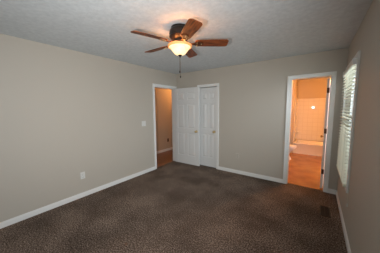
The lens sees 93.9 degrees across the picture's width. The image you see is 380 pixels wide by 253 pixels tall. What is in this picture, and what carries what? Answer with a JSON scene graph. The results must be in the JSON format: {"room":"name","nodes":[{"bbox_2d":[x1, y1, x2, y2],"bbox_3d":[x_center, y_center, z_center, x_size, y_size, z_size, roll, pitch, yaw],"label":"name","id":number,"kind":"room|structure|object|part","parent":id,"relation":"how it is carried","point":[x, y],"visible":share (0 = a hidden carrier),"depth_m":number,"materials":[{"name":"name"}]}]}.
{"room":"empty bedroom","nodes":[
{"label":"empty bedroom","id":0,"kind":"room"},
{"bbox_2d":[0,33,176,221],"bbox_3d":[-1.886,-0.005,3.001,0.120,2.440,5.290,4,7,35],"label":"wall","id":1,"kind":"structure","parent":0,"point":[65,113],"depth_m":2.79,"materials":[{"name":"beige paint"}]},
{"bbox_2d":[0,166,154,228],"bbox_3d":[-2.081,1.212,2.725,0.013,0.078,4.161,4,7,35],"label":"baseboard","id":2,"kind":"structure","parent":1,"relation":"attached to","point":[19,218],"depth_m":2.84,"materials":[{"name":"white paint"}]},
{"bbox_2d":[80,172,84,178],"bbox_3d":[-1.835,0.840,3.038,0.010,0.118,0.075,4,7,35],"label":"wall outlet","id":3,"kind":"object","parent":1,"relation":"attached to","point":[82,174],"visible":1,"depth_m":3.03,"materials":[{"name":"white plastic"}]},
{"bbox_2d":[152,83,176,168],"bbox_3d":[-0.667,-0.019,4.692,0.137,2.096,0.884,4,7,35],"label":"trim","id":4,"kind":"structure","parent":1,"relation":"attached to","point":[154,86],"depth_m":4.51,"materials":[{"name":"white paint"}]},
{"bbox_2d":[174,87,199,165],"bbox_3d":[-0.105,0.003,4.697,0.794,2.018,0.108,4,7,36],"label":"door","id":5,"kind":"structure","parent":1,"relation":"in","point":[186,100],"depth_m":4.67,"materials":[{"name":"white paint"}]},
{"bbox_2d":[155,88,172,150],"bbox_3d":[-1.222,-0.295,5.739,0.100,2.440,4.700,4,7,35],"label":"wall","id":6,"kind":"structure","parent":0,"point":[163,97],"depth_m":6.10,"materials":[{"name":"beige paint"}]},
{"bbox_2d":[157,147,172,153],"bbox_3d":[-1.166,0.879,5.828,0.013,0.085,4.700,4,7,35],"label":"baseboard","id":7,"kind":"structure","parent":6,"relation":"attached to","point":[171,148],"depth_m":6.20,"materials":[{"name":"white paint"}]},
{"bbox_2d":[0,149,347,252],"bbox_3d":[0.451,1.185,3.643,5.410,0.100,8.840,4,7,35],"label":"floor","id":8,"kind":"structure","parent":0,"point":[173,207],"depth_m":2.45,"materials":[{"name":"brown carpet"}]},
{"bbox_2d":[289,144,296,159],"bbox_3d":[2.755,0.561,5.255,0.724,0.775,0.470,4,7,35],"label":"toilet","id":9,"kind":"object","parent":8,"relation":"on","point":[292,146],"visible":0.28,"depth_m":5.04,"materials":[{"name":"white ceramic"}]},
{"bbox_2d":[293,139,322,155],"bbox_3d":[4.239,0.712,5.736,1.523,0.350,0.736,4,7,35],"label":"bathtub","id":10,"kind":"object","parent":8,"relation":"on","point":[307,147],"visible":0.48,"depth_m":5.70,"materials":[{"name":"white ceramic"}]},
{"bbox_2d":[319,205,330,217],"bbox_3d":[1.956,1.228,2.574,0.124,0.007,0.296,4,7,35],"label":"floor vent","id":11,"kind":"object","parent":8,"relation":"in","point":[324,211],"visible":1,"depth_m":2.57,"materials":[{"name":"brown metal"}]},
{"bbox_2d":[0,0,372,80],"bbox_3d":[0.858,-1.314,3.074,4.355,0.100,8.840,4,7,35],"label":"ceiling","id":12,"kind":"structure","parent":0,"point":[255,30],"depth_m":2.04,"materials":[{"name":"white paint"}]},
{"bbox_2d":[130,18,228,77],"bbox_3d":[-0.150,-0.864,2.107,1.044,0.575,1.094,4,7,35],"label":"ceiling fan","id":13,"kind":"object","parent":12,"relation":"hanging from","point":[179,33],"visible":1,"depth_m":1.99,"materials":[{"name":"brown wood"}]},
{"bbox_3d":[-0.417,-0.947,1.854,0.382,0.037,0.132,-5,7,-36],"label":"blade","id":14,"kind":"part","parent":13,"relation":"part of","materials":[{"name":"brown wood"}]},
{"bbox_3d":[-0.420,-0.992,2.288,0.382,0.037,0.132,4,7,35],"label":"blade","id":15,"kind":"part","parent":13,"relation":"part of","materials":[{"name":"brown wood"}]},
{"bbox_3d":[-0.118,-0.888,2.081,0.260,0.098,0.260,4,7,35],"label":"lamp shade","id":16,"kind":"part","parent":13,"relation":"part of","materials":[{"name":"white glass"}]},
{"bbox_3d":[-0.067,-0.953,1.911,0.086,0.037,0.210,-2,6,-18],"label":"blade arm","id":17,"kind":"part","parent":13,"relation":"part of","materials":[{"name":"brown metal"}]},
{"bbox_3d":[-0.006,-1.010,2.424,0.132,0.037,0.382,1,6,18],"label":"blade","id":18,"kind":"part","parent":13,"relation":"part of","materials":[{"name":"brown wood"}]},
{"bbox_3d":[-0.002,-0.937,1.722,0.132,0.037,0.382,-2,6,-18],"label":"blade","id":19,"kind":"part","parent":13,"relation":"part of","materials":[{"name":"brown wood"}]},
{"bbox_3d":[0.051,-0.971,2.072,0.210,0.037,0.086,-1,6,0],"label":"blade arm","id":20,"kind":"part","parent":13,"relation":"part of","materials":[{"name":"brown metal"}]},
{"bbox_3d":[0.252,-0.976,2.074,0.382,0.037,0.132,-1,6,0],"label":"blade","id":21,"kind":"part","parent":13,"relation":"part of","materials":[{"name":"brown wood"}]},
{"bbox_2d":[176,48,347,189],"bbox_3d":[1.163,-0.134,3.987,3.678,2.440,0.120,4,7,35],"label":"wall","id":22,"kind":"structure","parent":0,"point":[252,96],"depth_m":3.69,"materials":[{"name":"beige paint"}]},
{"bbox_2d":[197,83,218,168],"bbox_3d":[0.477,-0.002,4.486,0.609,2.086,0.137,4,7,35],"label":"trim","id":23,"kind":"structure","parent":22,"relation":"attached to","point":[214,84],"depth_m":4.29,"materials":[{"name":"white paint"}]},
{"bbox_2d":[200,87,216,167],"bbox_3d":[0.440,0.034,4.470,0.504,1.995,0.106,4,7,35],"label":"door","id":24,"kind":"structure","parent":22,"relation":"in","point":[208,96],"depth_m":4.48,"materials":[{"name":"white paint"}]},
{"bbox_2d":[218,166,282,182],"bbox_3d":[1.277,1.056,3.954,1.421,0.078,0.013,4,7,35],"label":"baseboard","id":25,"kind":"structure","parent":22,"relation":"attached to","point":[219,167],"depth_m":3.89,"materials":[{"name":"white paint"}]},
{"bbox_2d":[283,71,336,192],"bbox_3d":[2.168,0.106,3.277,0.712,2.091,0.137,4,7,35],"label":"trim","id":26,"kind":"structure","parent":22,"relation":"attached to","point":[334,73],"depth_m":3.13,"materials":[{"name":"white paint"}]},
{"bbox_2d":[320,78,330,187],"bbox_3d":[2.581,0.120,3.429,0.114,2.000,0.586,4,8,39],"label":"door","id":27,"kind":"structure","parent":22,"relation":"in","point":[324,136],"depth_m":3.21,"materials":[{"name":"white paint"}]},
{"bbox_2d":[328,188,335,194],"bbox_3d":[2.477,1.134,3.096,0.109,0.078,0.013,4,7,35],"label":"baseboard","id":28,"kind":"structure","parent":22,"relation":"attached to","point":[332,191],"depth_m":3.09,"materials":[{"name":"white paint"}]},
{"bbox_2d":[290,80,297,152],"bbox_3d":[2.564,-0.269,5.171,0.635,2.440,3.450,4,7,35],"label":"wall","id":29,"kind":"structure","parent":0,"point":[295,82],"depth_m":5.78,"materials":[{"name":"beige paint"}]},
{"bbox_2d":[297,78,330,141],"bbox_3d":[4.263,-0.384,6.130,2.270,2.440,0.100,4,7,35],"label":"wall","id":30,"kind":"structure","parent":0,"point":[313,88],"depth_m":6.04,"materials":[{"name":"beige paint"}]},
{"bbox_2d":[293,98,325,141],"bbox_3d":[4.230,-0.189,5.641,1.533,1.445,0.758,4,7,35],"label":"tub surround","id":31,"kind":"object","parent":30,"relation":"attached to","point":[309,114],"visible":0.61,"depth_m":6.12,"materials":[{"name":"tile"}]},
{"bbox_3d":[3.612,-0.230,6.083,0.011,1.445,0.758,4,7,35],"label":"panel","id":32,"kind":"part","parent":31,"relation":"part of","materials":[{"name":"tile"}]},
{"bbox_2d":[337,0,379,252],"bbox_3d":[1.067,0.196,0.818,0.120,2.440,5.170,4,7,35],"label":"wall","id":33,"kind":"structure","parent":0,"point":[361,217],"depth_m":1.51,"materials":[{"name":"beige paint"}]},
{"bbox_2d":[336,190,350,252],"bbox_3d":[1.058,1.361,1.026,0.013,0.078,5.050,4,7,35],"label":"baseboard","id":34,"kind":"structure","parent":33,"relation":"attached to","point":[337,197],"depth_m":2.17,"materials":[{"name":"white paint"}]},
{"bbox_2d":[341,50,360,192],"bbox_3d":[2.193,-0.064,2.404,0.120,1.610,1.080,4,7,35],"label":"window","id":35,"kind":"structure","parent":33,"relation":"in","point":[358,54],"depth_m":2.04,"materials":[{"name":"white paint"}]},
{"bbox_2d":[336,58,357,206],"bbox_3d":[2.086,0.029,2.383,0.055,1.660,1.144,4,7,35],"label":"window blind","id":36,"kind":"object","parent":35,"relation":"attached to","point":[349,73],"visible":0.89,"depth_m":2.25,"materials":[{"name":"white plastic"}]},
{"bbox_3d":[2.131,-0.769,2.371,0.048,0.050,0.970,4,7,35],"label":"head rail","id":37,"kind":"part","parent":36,"relation":"part of","materials":[{"name":"white plastic"}]},
{"bbox_3d":[1.808,0.062,1.983,0.009,1.612,0.162,3,7,31],"label":"lift cord","id":38,"kind":"part","parent":36,"relation":"part of","materials":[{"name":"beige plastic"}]},
{"bbox_3d":[2.225,-0.062,2.380,0.040,1.510,0.980,4,7,35],"label":"frame","id":39,"kind":"part","parent":35,"relation":"part of","materials":[{"name":"white paint"}]},
{"bbox_3d":[2.222,-0.448,2.340,0.004,0.645,0.890,4,7,35],"label":"pane","id":40,"kind":"part","parent":35,"relation":"part of","materials":[{"name":"clear glass"}]}
]}

